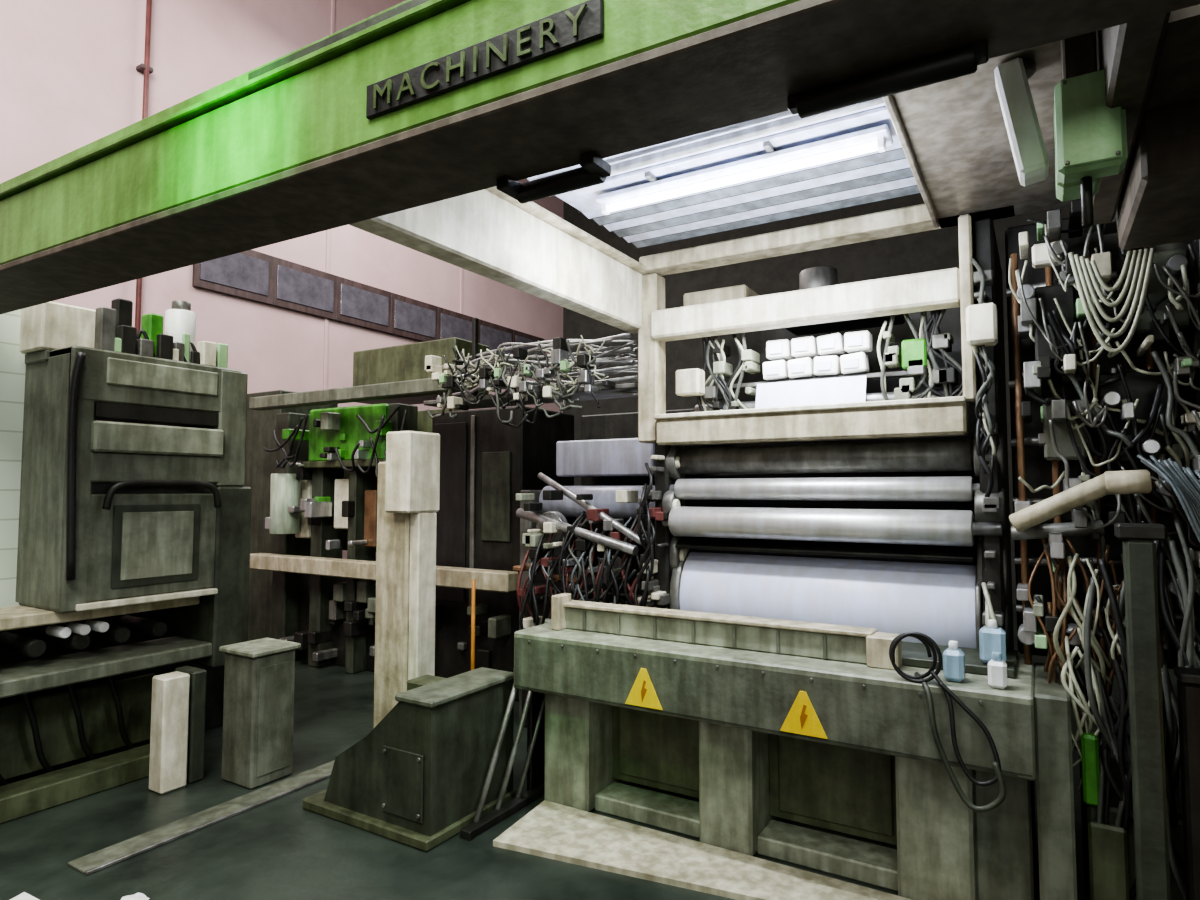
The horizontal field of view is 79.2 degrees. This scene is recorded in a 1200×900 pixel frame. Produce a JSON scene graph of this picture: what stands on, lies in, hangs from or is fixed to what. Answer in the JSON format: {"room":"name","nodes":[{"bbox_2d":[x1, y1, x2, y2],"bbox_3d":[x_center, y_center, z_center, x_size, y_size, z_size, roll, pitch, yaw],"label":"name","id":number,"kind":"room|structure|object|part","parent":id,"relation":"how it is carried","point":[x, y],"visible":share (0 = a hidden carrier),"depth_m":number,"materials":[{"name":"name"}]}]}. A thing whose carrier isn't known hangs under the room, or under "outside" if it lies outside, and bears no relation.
{"room":"print shop","nodes":[
{"label":"print shop","id":0,"kind":"room"},
{"bbox_2d":[0,0,563,558],"bbox_3d":[-4.856,-2.775,7.782,0.200,9.600,16.000,-2,-4,31],"label":"wall","id":1,"kind":"structure","parent":0,"point":[70,80],"depth_m":8.33,"materials":[{"name":"pink paint"}]},
{"bbox_2d":[135,0,152,332],"bbox_3d":[-4.795,-2.762,7.569,0.125,9.450,0.120,-2,-4,31],"label":"downpipe","id":2,"kind":"object","parent":1,"relation":"attached to","point":[145,68],"visible":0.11,"depth_m":7.59,"materials":[{"name":"metal"}]},
{"bbox_2d":[192,250,272,304],"bbox_3d":[-4.270,-2.096,8.472,0.050,0.600,0.950,-2,-4,31],"label":"frame","id":3,"kind":"object","parent":1,"relation":"attached to","point":[197,282],"visible":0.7,"depth_m":8.53,"materials":[{"name":"paint"}]},
{"bbox_2d":[200,253,268,295],"bbox_3d":[-4.249,-2.097,8.459,0.020,0.420,0.830,-2,-4,31],"label":"pane","id":4,"kind":"object","parent":1,"relation":"attached to","point":[239,271],"visible":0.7,"depth_m":8.48,"materials":[{"name":"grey glass"}]},
{"bbox_2d":[271,256,336,319],"bbox_3d":[-3.778,-2.051,9.284,0.050,0.600,0.950,-2,-4,31],"label":"frame","id":5,"kind":"object","parent":1,"relation":"attached to","point":[276,302],"visible":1,"depth_m":9.22,"materials":[{"name":"paint"}]},
{"bbox_2d":[277,265,333,311],"bbox_3d":[-3.757,-2.052,9.271,0.020,0.420,0.830,-2,-4,31],"label":"pane","id":6,"kind":"object","parent":1,"relation":"attached to","point":[295,286],"visible":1,"depth_m":9.24,"materials":[{"name":"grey glass"}]},
{"bbox_2d":[334,276,390,333],"bbox_3d":[-3.286,-2.007,10.095,0.050,0.600,0.950,-2,-4,31],"label":"frame","id":7,"kind":"object","parent":1,"relation":"attached to","point":[340,318],"visible":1,"depth_m":10.02,"materials":[{"name":"paint"}]},
{"bbox_2d":[340,283,388,325],"bbox_3d":[-3.265,-2.007,10.082,0.020,0.420,0.830,-2,-4,31],"label":"pane","id":8,"kind":"object","parent":1,"relation":"attached to","point":[357,303],"visible":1,"depth_m":10.05,"materials":[{"name":"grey glass"}]},
{"bbox_2d":[323,0,462,389],"bbox_3d":[-4.179,-2.715,8.686,0.020,9.580,7.450,-2,-4,31],"label":"trim","id":9,"kind":"structure","parent":1,"relation":"attached to","point":[332,1],"depth_m":9.61,"materials":[{"name":"pink paint"}]},
{"bbox_2d":[389,292,437,341],"bbox_3d":[-2.794,-1.962,10.906,0.050,0.600,0.950,-2,-4,31],"label":"frame","id":10,"kind":"object","parent":1,"relation":"attached to","point":[394,331],"visible":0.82,"depth_m":10.82,"materials":[{"name":"paint"}]},
{"bbox_2d":[394,299,435,337],"bbox_3d":[-2.772,-1.962,10.893,0.020,0.420,0.830,-2,-4,31],"label":"pane","id":11,"kind":"object","parent":1,"relation":"attached to","point":[408,317],"visible":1,"depth_m":10.87,"materials":[{"name":"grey glass"}]},
{"bbox_2d":[438,307,473,339],"bbox_3d":[-2.302,-1.917,11.718,0.050,0.600,0.950,-2,-4,31],"label":"frame","id":12,"kind":"object","parent":1,"relation":"attached to","point":[440,310],"visible":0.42,"depth_m":11.49,"materials":[{"name":"paint"}]},
{"bbox_2d":[440,313,471,340],"bbox_3d":[-2.280,-1.918,11.705,0.020,0.420,0.830,-2,-4,31],"label":"pane","id":13,"kind":"object","parent":1,"relation":"attached to","point":[451,326],"visible":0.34,"depth_m":11.62,"materials":[{"name":"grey glass"}]},
{"bbox_2d":[478,319,512,354],"bbox_3d":[-1.810,-1.872,12.529,0.050,0.600,0.950,-2,-4,31],"label":"frame","id":14,"kind":"object","parent":1,"relation":"attached to","point":[481,322],"visible":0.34,"depth_m":12.41,"materials":[{"name":"paint"}]},
{"bbox_2d":[481,325,511,353],"bbox_3d":[-1.788,-1.873,12.516,0.020,0.420,0.830,-2,-4,31],"label":"pane","id":15,"kind":"object","parent":1,"relation":"attached to","point":[491,337],"visible":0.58,"depth_m":12.46,"materials":[{"name":"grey glass"}]},
{"bbox_2d":[513,330,544,345],"bbox_3d":[-1.317,-1.827,13.341,0.050,0.600,0.950,-2,-4,31],"label":"frame","id":16,"kind":"object","parent":1,"relation":"attached to","point":[515,332],"visible":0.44,"depth_m":13.21,"materials":[{"name":"paint"}]},
{"bbox_2d":[516,335,542,360],"bbox_3d":[-1.296,-1.828,13.328,0.020,0.420,0.830,-2,-4,31],"label":"pane","id":17,"kind":"object","parent":1,"relation":"attached to","point":[519,339],"visible":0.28,"depth_m":13.23,"materials":[{"name":"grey glass"}]},
{"bbox_2d":[423,318,637,427],"bbox_3d":[-0.444,-0.524,4.660,1.650,0.800,0.469,-2,-4,31],"label":"bundle","id":18,"kind":"object","parent":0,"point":[492,371],"visible":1,"depth_m":4.45,"materials":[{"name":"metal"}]},
{"bbox_2d":[423,383,637,408],"bbox_3d":[-0.415,-0.337,4.697,1.650,0.030,0.360,-2,-4,31],"label":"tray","id":19,"kind":"object","parent":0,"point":[618,390],"depth_m":4.55,"materials":[{"name":"metal"}]},
{"bbox_2d":[0,573,1177,899],"bbox_3d":[1.131,1.867,3.894,14.200,0.100,16.000,-2,-4,31],"label":"floor","id":20,"kind":"structure","parent":0,"point":[277,849],"depth_m":3.23,"materials":[{"name":"grey concrete"}]},
{"bbox_2d":[10,892,38,899],"bbox_3d":[-2.133,1.750,2.708,0.442,0.004,0.162,-2,-4,28],"label":"paper sheet","id":21,"kind":"object","parent":20,"relation":"on","point":[23,896],"visible":1,"depth_m":2.84,"materials":[{"name":"white paper"}]},
{"bbox_2d":[0,298,251,823],"bbox_3d":[-2.775,0.458,3.941,0.870,2.720,2.100,-2,-4,31],"label":"machine","id":22,"kind":"object","parent":20,"relation":"on","point":[125,505],"visible":1,"depth_m":3.93,"materials":[{"name":"grey paint"}]},
{"bbox_3d":[-3.377,0.026,3.733,0.040,1.680,1.080,-2,-4,31],"label":"guard panel","id":23,"kind":"part","parent":22,"relation":"part of","materials":[{"name":"tile"}]},
{"bbox_3d":[-2.831,1.748,3.728,0.200,0.120,1.200,-2,-4,31],"label":"bed rail","id":24,"kind":"part","parent":22,"relation":"part of","materials":[{"name":"green metal"}]},
{"bbox_3d":[-2.658,0.076,3.663,0.037,1.153,0.067,-2,-4,31],"label":"black rod","id":25,"kind":"part","parent":22,"relation":"part of","materials":[{"name":"metal"}]},
{"bbox_3d":[-2.959,1.506,3.878,0.040,0.380,1.100,-2,-4,31],"label":"under green panel","id":26,"kind":"part","parent":22,"relation":"part of","materials":[{"name":"green paint"}]},
{"bbox_3d":[-2.891,0.862,3.872,0.400,0.065,1.300,-2,-4,31],"label":"bed rail","id":27,"kind":"part","parent":22,"relation":"part of","materials":[{"name":"beige metal"}]},
{"bbox_3d":[-2.766,1.155,3.868,0.400,0.080,1.250,-2,-4,31],"label":"bed rail","id":28,"kind":"part","parent":22,"relation":"part of","materials":[{"name":"metal"}]},
{"bbox_3d":[-2.665,-0.368,4.212,0.505,0.280,0.920,-2,-4,31],"label":"panel","id":29,"kind":"part","parent":22,"relation":"part of","materials":[{"name":"grey paint"}]},
{"bbox_3d":[-2.586,0.527,4.104,0.300,0.560,0.700,-2,-4,31],"label":"panel","id":30,"kind":"part","parent":22,"relation":"part of","materials":[{"name":"grey paint"}]},
{"bbox_3d":[-2.582,0.107,4.124,0.310,0.160,0.700,-2,-4,31],"label":"rail","id":31,"kind":"part","parent":22,"relation":"part of","materials":[{"name":"metal"}]},
{"bbox_3d":[-2.453,0.523,4.023,0.012,0.440,0.460,-2,-4,31],"label":"inset frame","id":32,"kind":"part","parent":22,"relation":"part of","materials":[{"name":"grey paint"}]},
{"bbox_3d":[-2.569,-0.053,4.125,0.340,0.160,0.700,-2,-4,31],"label":"rail","id":33,"kind":"part","parent":22,"relation":"part of","materials":[{"name":"grey metal"}]},
{"bbox_3d":[-2.324,1.518,3.913,0.130,0.600,0.140,-2,-4,31],"label":"white leg","id":34,"kind":"part","parent":22,"relation":"part of","materials":[{"name":"beige paint"}]},
{"bbox_3d":[-2.295,1.525,4.048,0.200,0.600,0.080,-2,-4,31],"label":"dark leg","id":35,"kind":"part","parent":22,"relation":"part of","materials":[{"name":"grey paint"}]},
{"bbox_2d":[121,892,149,899],"bbox_3d":[-1.771,1.717,2.735,0.123,0.060,0.120,-2,-4,31],"label":"crumpled paper","id":36,"kind":"object","parent":20,"relation":"on","point":[138,896],"visible":1,"depth_m":2.75,"materials":[{"name":"white paper"}]},
{"bbox_2d":[68,760,334,873],"bbox_3d":[-1.837,1.800,3.678,0.150,0.012,1.450,-2,-4,31],"label":"strip","id":37,"kind":"object","parent":20,"relation":"on","point":[107,854],"visible":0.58,"depth_m":3.48,"materials":[{"name":"grey paint"}]},
{"bbox_2d":[85,773,330,874],"bbox_3d":[-1.764,1.795,3.635,0.020,0.016,1.450,-2,-4,31],"label":"strip edge","id":38,"kind":"object","parent":20,"relation":"on","point":[182,834],"visible":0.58,"depth_m":3.42,"materials":[{"name":"metal"}]},
{"bbox_2d":[219,638,300,789],"bbox_3d":[-1.912,1.461,4.065,0.320,0.730,0.300,-2,-4,31],"label":"pedestal","id":39,"kind":"object","parent":20,"relation":"on","point":[259,674],"visible":1,"depth_m":3.97,"materials":[{"name":"grey paint"}]},
{"bbox_3d":[-1.912,1.112,4.084,0.320,0.030,0.300,-2,-4,31],"label":"lid","id":40,"kind":"part","parent":39,"relation":"part of","materials":[{"name":"grey paint"}]},
{"bbox_3d":[-1.789,1.472,3.990,0.008,0.580,0.200,-2,-4,31],"label":"door","id":41,"kind":"part","parent":39,"relation":"part of","materials":[{"name":"grey paint"}]},
{"bbox_2d":[243,337,573,700],"bbox_3d":[-2.030,0.464,6.767,3.900,3.020,1.500,-2,-4,31],"label":"industrial machine","id":42,"kind":"object","parent":20,"relation":"on","point":[311,462],"visible":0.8,"depth_m":6.33,"materials":[{"name":"beige paint"}]},
{"bbox_3d":[-2.040,-0.463,6.029,2.700,0.110,0.140,-2,-4,31],"label":"overhead rail","id":43,"kind":"part","parent":42,"relation":"part of","materials":[{"name":"beige metal"}]},
{"bbox_3d":[-1.957,1.007,6.084,3.100,0.140,0.140,-2,-4,31],"label":"cream walkway rail","id":44,"kind":"part","parent":42,"relation":"part of","materials":[{"name":"paint"}]},
{"bbox_3d":[-1.228,0.502,5.916,0.350,1.450,0.020,-2,-4,31],"label":"tower door","id":45,"kind":"part","parent":42,"relation":"part of","materials":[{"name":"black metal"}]},
{"bbox_2d":[303,667,516,851],"bbox_3d":[-0.962,1.482,3.721,0.860,0.650,0.660,-2,-4,31],"label":"housing","id":46,"kind":"object","parent":20,"relation":"on","point":[417,779],"visible":0.96,"depth_m":3.42,"materials":[{"name":"grey paint"}]},
{"bbox_3d":[-0.910,1.536,3.340,0.260,0.300,0.012,-2,-4,31],"label":"access panel","id":47,"kind":"part","parent":46,"relation":"part of","materials":[{"name":"grey paint"}]},
{"bbox_3d":[-0.697,1.164,3.578,0.240,0.030,0.620,-2,-4,31],"label":"lid","id":48,"kind":"part","parent":46,"relation":"part of","materials":[{"name":"grey paint"}]},
{"bbox_2d":[471,579,475,669],"bbox_3d":[-0.779,1.322,4.439,0.100,1.050,0.100,-2,-4,31],"label":"rod","id":49,"kind":"object","parent":20,"relation":"on","point":[473,580],"visible":0.32,"depth_m":4.44,"materials":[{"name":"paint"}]},
{"bbox_2d":[460,684,544,840],"bbox_3d":[-0.340,1.413,3.816,0.070,0.800,1.100,-2,-4,31],"label":"rack","id":50,"kind":"object","parent":20,"relation":"on","point":[534,707],"visible":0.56,"depth_m":3.69,"materials":[{"name":"metal"}]},
{"bbox_3d":[-0.413,1.785,3.665,0.060,0.040,0.800,-2,-4,31],"label":"foot rail","id":51,"kind":"part","parent":50,"relation":"part of","materials":[{"name":"metal"}]},
{"bbox_3d":[-0.222,1.425,4.049,0.030,0.800,0.580,-2,-4,31],"label":"plate","id":52,"kind":"part","parent":50,"relation":"part of","materials":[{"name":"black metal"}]},
{"bbox_2d":[513,409,693,726],"bbox_3d":[0.082,0.775,4.961,1.263,2.200,1.289,-2,-4,31],"label":"machine wiring assembly","id":53,"kind":"object","parent":20,"relation":"on","point":[609,458],"visible":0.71,"depth_m":4.76,"materials":[{"name":"metal"}]},
{"bbox_3d":[0.373,0.804,5.502,1.200,2.200,0.060,-2,-4,31],"label":"plate","id":54,"kind":"part","parent":53,"relation":"part of","materials":[{"name":"metal"}]},
{"bbox_2d":[493,800,911,899],"bbox_3d":[0.495,1.752,2.946,2.100,0.025,0.470,-2,-4,31],"label":"plate","id":55,"kind":"object","parent":20,"relation":"on","point":[551,830],"visible":1,"depth_m":3.11,"materials":[{"name":"beige metal"}]},
{"bbox_2d":[514,593,1076,899],"bbox_3d":[0.831,1.263,3.461,2.370,1.060,1.008,-2,-4,31],"label":"press base","id":56,"kind":"object","parent":20,"relation":"on","point":[726,686],"visible":0.99,"depth_m":3.10,"materials":[{"name":"grey paint"}]},
{"bbox_2d":[625,668,661,709],"bbox_3d":[0.196,1.072,3.271,0.190,0.170,0.006,-2,-4,31],"label":"warning sign","id":57,"kind":"object","parent":56,"relation":"attached to","point":[642,693],"visible":1,"depth_m":3.27,"materials":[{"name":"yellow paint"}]},
{"bbox_3d":[0.632,1.747,3.337,1.430,0.080,0.200,-2,-4,31],"label":"recess sill","id":58,"kind":"part","parent":56,"relation":"part of","materials":[{"name":"grey paint"}]},
{"bbox_3d":[0.670,1.450,3.416,1.330,0.400,0.015,-2,-4,31],"label":"recess panel","id":59,"kind":"part","parent":56,"relation":"part of","materials":[{"name":"green paint"}]},
{"bbox_2d":[780,691,827,738],"bbox_3d":[0.811,1.051,2.898,0.190,0.170,0.006,-2,-4,31],"label":"warning sign","id":60,"kind":"object","parent":56,"relation":"attached to","point":[802,718],"visible":1,"depth_m":2.90,"materials":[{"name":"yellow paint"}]},
{"bbox_2d":[637,214,1013,650],"bbox_3d":[1.145,0.116,3.830,1.750,2.190,1.140,-2,-4,31],"label":"machine","id":61,"kind":"object","parent":56,"relation":"on","point":[849,467],"visible":0.94,"depth_m":3.49,"materials":[{"name":"metal"}]},
{"bbox_3d":[0.287,-0.504,4.022,0.120,0.930,0.120,-2,-4,31],"label":"post","id":62,"kind":"part","parent":61,"relation":"part of","materials":[{"name":"beige metal"}]},
{"bbox_3d":[0.558,0.535,4.257,0.080,1.360,0.900,-2,-4,31],"label":"frame","id":63,"kind":"part","parent":61,"relation":"part of","materials":[{"name":"metal"}]},
{"bbox_2d":[349,12,1170,333],"bbox_3d":[0.591,-1.045,2.755,2.260,0.610,2.020,-2,-4,31],"label":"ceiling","id":64,"kind":"structure","parent":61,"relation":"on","point":[951,146],"depth_m":2.94,"materials":[{"name":"beige paint"}]},
{"bbox_3d":[0.303,-1.203,2.704,1.490,0.066,0.338,-2,-4,31],"label":"reflector panel","id":65,"kind":"part","parent":64,"relation":"part of","materials":[{"name":"white metal"}]},
{"bbox_2d":[595,124,892,214],"bbox_3d":[0.524,-1.089,2.898,1.200,0.065,0.130,-2,-4,31],"label":"lamp","id":66,"kind":"object","parent":64,"relation":"attached to","point":[877,138],"visible":1,"depth_m":2.82,"materials":[{"name":"white plastic"}]},
{"bbox_3d":[0.341,-1.145,2.754,1.400,0.030,0.030,-2,-4,31],"label":"rail","id":67,"kind":"part","parent":64,"relation":"part of","materials":[{"name":"metal"}]},
{"bbox_2d":[994,57,1048,185],"bbox_3d":[1.189,-0.924,2.046,0.123,0.334,0.120,-2,-4,31],"label":"light fixture","id":68,"kind":"object","parent":64,"relation":"attached to","point":[1030,156],"visible":1,"depth_m":2.00,"materials":[{"name":"plastic"}]},
{"bbox_2d":[1053,31,1127,226],"bbox_3d":[1.232,-0.825,1.831,0.140,0.550,0.234,-2,-4,31],"label":"junction box","id":69,"kind":"object","parent":64,"relation":"hanging from","point":[1090,136],"visible":0.83,"depth_m":1.75,"materials":[{"name":"green"}]},
{"bbox_3d":[1.176,-0.795,1.737,0.120,0.220,0.010,-2,-4,31],"label":"lid","id":70,"kind":"part","parent":69,"relation":"part of","materials":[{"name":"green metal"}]},
{"bbox_2d":[1117,4,1199,249],"bbox_3d":[1.856,-0.982,1.721,0.950,0.550,1.130,-2,-4,31],"label":"girder","id":71,"kind":"object","parent":64,"relation":"attached to","point":[1159,203],"visible":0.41,"depth_m":1.86,"materials":[{"name":"metal"}]},
{"bbox_3d":[1.027,0.470,3.519,1.410,0.066,0.114,-2,-4,31],"label":"doctor blade","id":72,"kind":"part","parent":61,"relation":"part of","materials":[{"name":"metal"}]},
{"bbox_3d":[1.141,-0.363,3.801,1.360,0.025,0.080,-2,-4,31],"label":"clamp rail","id":73,"kind":"part","parent":61,"relation":"part of","materials":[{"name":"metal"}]},
{"bbox_3d":[1.598,-0.612,3.151,0.050,0.810,0.100,-2,-4,31],"label":"post","id":74,"kind":"part","parent":61,"relation":"part of","materials":[{"name":"white metal"}]},
{"bbox_3d":[1.892,0.102,3.472,0.080,2.180,0.900,-2,-4,31],"label":"frame","id":75,"kind":"part","parent":61,"relation":"part of","materials":[{"name":"metal"}]},
{"bbox_3d":[1.158,0.817,2.953,0.120,0.125,0.120,-2,-4,31],"label":"plate","id":76,"kind":"part","parent":56,"relation":"part of","materials":[{"name":"beige paint"}]},
{"bbox_2d":[889,632,1005,811],"bbox_3d":[1.249,0.969,2.631,0.109,0.589,0.398,3,-4,-42],"label":"cable","id":77,"kind":"object","parent":56,"relation":"hanging from","point":[928,642],"visible":1,"depth_m":2.59,"materials":[{"name":"rubber"}]},
{"bbox_2d":[943,641,964,681],"bbox_3d":[1.333,0.793,2.731,0.070,0.143,0.080,-2,-4,31],"label":"bottle","id":78,"kind":"object","parent":56,"relation":"on","point":[953,657],"visible":1,"depth_m":2.70,"materials":[{"name":"blue plastic"}]},
{"bbox_2d":[979,620,1006,662],"bbox_3d":[1.539,0.750,2.842,0.090,0.165,0.080,-2,-4,31],"label":"bottle","id":79,"kind":"object","parent":56,"relation":"on","point":[992,638],"visible":0.95,"depth_m":2.81,"materials":[{"name":"blue plastic"}]},
{"bbox_2d":[988,652,1007,688],"bbox_3d":[1.444,0.798,2.634,0.060,0.123,0.070,-2,-4,31],"label":"bottle","id":80,"kind":"object","parent":56,"relation":"on","point":[997,668],"visible":1,"depth_m":2.61,"materials":[{"name":"white plastic"}]},
{"bbox_2d":[1005,199,1199,899],"bbox_3d":[2.172,0.364,2.609,1.204,2.760,0.664,-2,-4,31],"label":"cable bundle","id":81,"kind":"object","parent":20,"relation":"on","point":[1104,337],"visible":0.79,"depth_m":2.68,"materials":[{"name":"metal"}]},
{"bbox_3d":[1.752,0.309,2.784,0.305,0.085,0.056,-2,-4,31],"label":"grey arm","id":82,"kind":"part","parent":81,"relation":"part of","materials":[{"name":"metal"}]},
{"bbox_3d":[1.737,0.190,2.642,0.436,0.231,0.088,-2,-4,33],"label":"cream arm","id":83,"kind":"part","parent":81,"relation":"part of","materials":[{"name":"paint"}]},
{"bbox_3d":[2.313,-0.072,2.863,1.200,1.860,0.040,-2,-4,31],"label":"backing plate","id":84,"kind":"part","parent":81,"relation":"part of","materials":[{"name":"metal"}]},
{"bbox_2d":[1114,523,1170,899],"bbox_3d":[1.744,0.984,2.307,0.160,1.490,0.200,-2,-4,31],"label":"stanchion","id":85,"kind":"object","parent":20,"relation":"on","point":[1152,870],"visible":1,"depth_m":2.29,"materials":[{"name":"grey paint"}]},
{"bbox_2d":[1174,666,1199,899],"bbox_3d":[1.862,1.211,2.258,0.070,1.030,0.120,-2,-4,31],"label":"stanchion","id":86,"kind":"object","parent":20,"relation":"on","point":[1188,681],"visible":1,"depth_m":2.24,"materials":[{"name":"metal"}]},
{"bbox_3d":[-1.229,1.839,4.555,0.440,0.030,0.360,-2,-4,31],"label":"foot","id":87,"kind":"object","parent":20,"relation":"on","visible":0},
{"bbox_2d":[373,462,410,728],"bbox_3d":[-1.246,0.956,4.614,0.280,1.760,0.240,-2,-4,31],"label":"post","id":88,"kind":"object","parent":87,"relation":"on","point":[393,529],"visible":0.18,"depth_m":4.50,"materials":[{"name":"beige paint"}]},
{"bbox_2d":[385,431,439,512],"bbox_3d":[-1.171,0.141,4.543,0.210,0.500,0.280,-2,-4,31],"label":"box","id":89,"kind":"object","parent":88,"relation":"attached to","point":[412,457],"visible":1,"depth_m":4.44,"materials":[{"name":"beige paint"}]},
{"bbox_2d":[408,512,436,679],"bbox_3d":[-1.103,1.109,4.495,0.080,1.440,0.160,-2,-4,31],"label":"channel","id":90,"kind":"object","parent":88,"relation":"attached to","point":[422,585],"visible":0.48,"depth_m":4.46,"materials":[{"name":"beige paint"}]},
{"bbox_2d":[563,193,1077,603],"bbox_3d":[5.309,-2.606,10.857,14.000,9.600,0.200,-2,-4,31],"label":"wall","id":91,"kind":"structure","parent":0,"point":[937,249],"depth_m":12.22,"materials":[{"name":"paint"}]},
{"bbox_3d":[-0.936,-0.875,2.382,6.398,0.270,0.208,-2,-4,31],"label":"rear web","id":92,"kind":"object","parent":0,"visible":0},
{"bbox_2d":[0,0,1199,313],"bbox_3d":[-0.994,-0.710,2.271,6.400,0.071,0.386,-2,-4,30],"label":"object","id":93,"kind":"structure","parent":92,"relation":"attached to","point":[747,69],"depth_m":1.64,"materials":[{"name":"metal"}]},
{"bbox_2d":[0,0,799,264],"bbox_3d":[-1.072,-0.888,2.144,6.400,0.270,0.060,-2,-4,30],"label":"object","id":94,"kind":"structure","parent":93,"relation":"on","point":[316,113],"depth_m":1.93,"materials":[{"name":"paint"}]},
{"bbox_2d":[0,0,470,200],"bbox_3d":[-1.015,-1.028,2.251,6.400,0.020,0.330,-2,-4,30],"label":"flange","id":95,"kind":"object","parent":94,"relation":"attached to","point":[431,8],"visible":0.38,"depth_m":2.05,"materials":[{"name":"green paint"}]},
{"bbox_2d":[0,0,429,189],"bbox_3d":[-1.017,-1.078,2.251,6.400,0.080,0.238,-2,-4,30],"label":"rail","id":96,"kind":"object","parent":95,"relation":"on","point":[242,78],"depth_m":2.17,"materials":[{"name":"metal"}]},
{"bbox_3d":[-0.573,-1.096,1.869,1.050,0.045,0.013,-2,-4,30],"label":"upper dark slot","id":97,"kind":"part","parent":96,"relation":"part of","materials":[{"name":"metal"}]},
{"bbox_2d":[366,0,603,118],"bbox_3d":[-0.289,-0.882,1.657,0.680,0.085,0.012,-2,-4,30],"label":"name plate","id":98,"kind":"object","parent":94,"relation":"attached to","point":[591,22],"visible":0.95,"depth_m":1.62,"materials":[{"name":"black metal"}]},
{"bbox_2d":[373,3,586,109],"bbox_3d":[-0.294,-0.883,1.647,0.612,0.062,0.006,-2,-4,30],"label":"raised lettering","id":99,"kind":"object","parent":98,"relation":"attached to","point":[388,86],"visible":1,"depth_m":1.64,"materials":[{"name":"paint"}]},
{"bbox_3d":[-0.124,-0.720,1.933,0.310,0.052,0.106,-2,-4,31],"label":"beam grab handle","id":100,"kind":"part","parent":93,"relation":"part of","materials":[{"name":"black metal"}]},
{"bbox_3d":[0.574,-0.745,1.473,0.380,0.052,0.052,-2,-4,31],"label":"beam grab handle","id":101,"kind":"part","parent":93,"relation":"part of","materials":[{"name":"black metal"}]}
]}

